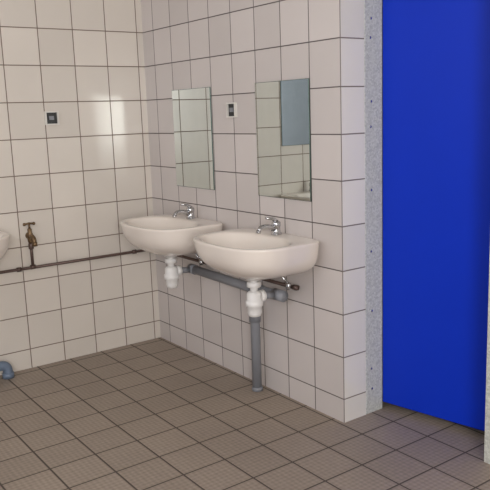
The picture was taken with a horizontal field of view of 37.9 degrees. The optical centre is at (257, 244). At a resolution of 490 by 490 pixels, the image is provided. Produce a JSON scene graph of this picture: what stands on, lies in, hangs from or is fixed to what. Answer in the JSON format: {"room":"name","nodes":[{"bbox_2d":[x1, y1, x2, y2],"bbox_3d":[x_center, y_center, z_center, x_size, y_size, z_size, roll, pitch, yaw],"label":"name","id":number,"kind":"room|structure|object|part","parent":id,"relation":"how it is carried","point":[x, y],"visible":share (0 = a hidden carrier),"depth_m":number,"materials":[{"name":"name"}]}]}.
{"room":"public restroom","nodes":[
{"label":"public restroom","id":0,"kind":"room"},
{"bbox_2d":[0,0,160,374],"bbox_3d":[-1.550,-0.593,3.842,5.100,2.700,0.120,-10,13,-36],"label":"wall","id":1,"kind":"structure","parent":0,"point":[78,178],"depth_m":4.16,"materials":[{"name":"tile"}]},
{"bbox_2d":[0,230,9,258],"bbox_3d":[-1.551,0.112,3.602,0.594,0.468,0.434,-10,13,-36],"label":"washbasin","id":2,"kind":"object","parent":1,"relation":"attached to","point":[4,237],"visible":1,"depth_m":3.61,"materials":[{"name":"white ceramic"}]},
{"bbox_2d":[23,222,37,268],"bbox_3d":[-1.263,0.009,4.015,0.070,0.270,0.102,-10,13,-36],"label":"tap","id":3,"kind":"object","parent":1,"relation":"attached to","point":[31,238],"visible":1,"depth_m":4.02,"materials":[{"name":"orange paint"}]},
{"bbox_2d":[44,111,59,124],"bbox_3d":[-1.161,-0.717,4.031,0.080,0.076,0.014,-10,13,-36],"label":"electrical box","id":4,"kind":"object","parent":1,"relation":"attached to","point":[51,117],"visible":1,"depth_m":4.03,"materials":[{"name":"beige plastic"}]},
{"bbox_2d":[0,337,489,489],"bbox_3d":[0.155,1.154,1.797,5.220,0.100,5.840,-10,13,-36],"label":"floor","id":5,"kind":"structure","parent":0,"point":[157,413],"depth_m":3.17,"materials":[{"name":"tile"}]},
{"bbox_2d":[0,361,14,379],"bbox_3d":[-1.512,0.537,3.887,0.334,0.460,0.064,-10,13,-36],"label":"drain pipe","id":6,"kind":"object","parent":5,"relation":"on","point":[8,373],"visible":1,"depth_m":3.98,"materials":[{"name":"blue plastic"}]},
{"bbox_2d":[187,264,287,391],"bbox_3d":[-0.118,0.446,3.801,0.060,0.581,0.851,-10,13,-36],"label":"drain pipe","id":7,"kind":"object","parent":5,"relation":"on","point":[280,295],"visible":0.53,"depth_m":3.66,"materials":[{"name":"grey plastic"}]},
{"bbox_2d":[249,316,260,322],"bbox_3d":[-0.012,0.346,3.632,0.060,0.092,0.060,-10,13,-36],"label":"socket","id":8,"kind":"object","parent":7,"relation":"attached to","point":[251,319],"depth_m":3.61,"materials":[{"name":"grey plastic"}]},
{"bbox_2d":[141,0,365,422],"bbox_3d":[-0.101,-0.626,3.764,0.140,2.700,1.725,-10,13,-36],"label":"wall","id":9,"kind":"structure","parent":0,"point":[313,342],"depth_m":3.49,"materials":[{"name":"tile"}]},
{"bbox_2d":[0,249,299,290],"bbox_3d":[-0.759,0.201,3.581,1.350,0.028,1.440,-10,13,-36],"label":"supply pipe","id":10,"kind":"object","parent":9,"relation":"attached to","point":[19,269],"visible":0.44,"depth_m":4.13,"materials":[{"name":"brown metal"}]},
{"bbox_2d":[120,204,222,287],"bbox_3d":[-0.493,0.012,3.953,0.434,0.468,0.594,-10,13,-36],"label":"washbasin","id":11,"kind":"object","parent":9,"relation":"attached to","point":[171,236],"visible":0.9,"depth_m":3.83,"materials":[{"name":"white ceramic"}]},
{"bbox_3d":[-0.495,-0.039,3.944,0.435,0.184,0.596,-10,13,-36],"label":"bowl","id":12,"kind":"part","parent":11,"relation":"part of","materials":[{"name":"white ceramic"}]},
{"bbox_2d":[172,204,194,218],"bbox_3d":[-0.412,-0.188,3.982,0.144,0.090,0.052,-10,13,-36],"label":"faucet","id":13,"kind":"object","parent":11,"relation":"on","point":[189,212],"depth_m":3.99,"materials":[{"name":"silver metal"}]},
{"bbox_2d":[172,87,214,189],"bbox_3d":[-0.362,-0.596,4.003,0.006,0.550,0.400,-10,13,-36],"label":"wall mirror","id":14,"kind":"object","parent":9,"relation":"attached to","point":[192,113],"visible":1,"depth_m":3.99,"materials":[{"name":"clear glass"}]},
{"bbox_2d":[226,102,236,117],"bbox_3d":[-0.132,-0.692,3.658,0.014,0.076,0.080,-10,13,-36],"label":"electrical box","id":15,"kind":"object","parent":9,"relation":"attached to","point":[231,108],"visible":1,"depth_m":3.66,"materials":[{"name":"beige plastic"}]},
{"bbox_2d":[193,217,318,316],"bbox_3d":[-0.028,0.111,3.337,0.434,0.468,0.594,-10,13,-36],"label":"washbasin","id":16,"kind":"object","parent":9,"relation":"attached to","point":[253,255],"visible":1,"depth_m":3.20,"materials":[{"name":"white ceramic"}]},
{"bbox_3d":[-0.030,0.060,3.328,0.435,0.184,0.596,-10,13,-36],"label":"bowl","id":17,"kind":"part","parent":16,"relation":"part of","materials":[{"name":"white ceramic"}]},
{"bbox_2d":[256,217,281,234],"bbox_3d":[0.053,-0.089,3.366,0.144,0.090,0.052,-10,13,-36],"label":"faucet","id":18,"kind":"object","parent":16,"relation":"on","point":[275,225],"depth_m":3.37,"materials":[{"name":"silver metal"}]},
{"bbox_2d":[255,78,311,201],"bbox_3d":[0.118,-0.494,3.367,0.006,0.550,0.400,-10,13,-36],"label":"wall mirror","id":19,"kind":"object","parent":9,"relation":"attached to","point":[282,107],"visible":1,"depth_m":3.35,"materials":[{"name":"clear glass"}]},
{"bbox_2d":[382,0,382,396],"bbox_3d":[0.921,-0.636,3.634,1.130,2.700,0.100,-10,13,-36],"label":"wall partition","id":20,"kind":"structure","parent":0,"point":[382,0],"depth_m":3.39,"materials":[{"name":"paint"}]},
{"bbox_3d":[1.687,-0.290,1.631,0.070,2.700,3.875,-10,13,-36],"label":"wall","id":21,"kind":"structure","parent":0,"visible":0},
{"bbox_2d":[484,257,489,463],"bbox_3d":[0.931,-0.158,2.698,0.085,2.100,0.050,-10,13,-36],"label":"trim","id":22,"kind":"structure","parent":21,"relation":"attached to","point":[487,403],"depth_m":2.82,"materials":[{"name":"metal"}]},
{"bbox_3d":[-0.005,-0.644,3.842,0.110,2.700,1.713,-10,13,-36],"label":"wall","id":23,"kind":"structure","parent":0,"visible":0},
{"bbox_2d":[364,0,381,413],"bbox_3d":[0.521,-0.239,3.212,0.109,2.100,0.015,-10,13,-36],"label":"trim","id":24,"kind":"structure","parent":23,"relation":"attached to","point":[372,8],"depth_m":3.21,"materials":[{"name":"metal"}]},
{"bbox_2d":[383,0,489,430],"bbox_3d":[0.794,-0.199,3.017,0.638,2.005,0.104,8,14,42],"label":"door","id":25,"kind":"structure","parent":23,"relation":"in","point":[436,53],"depth_m":3.07,"materials":[{"name":"blue laminate"}]}
]}

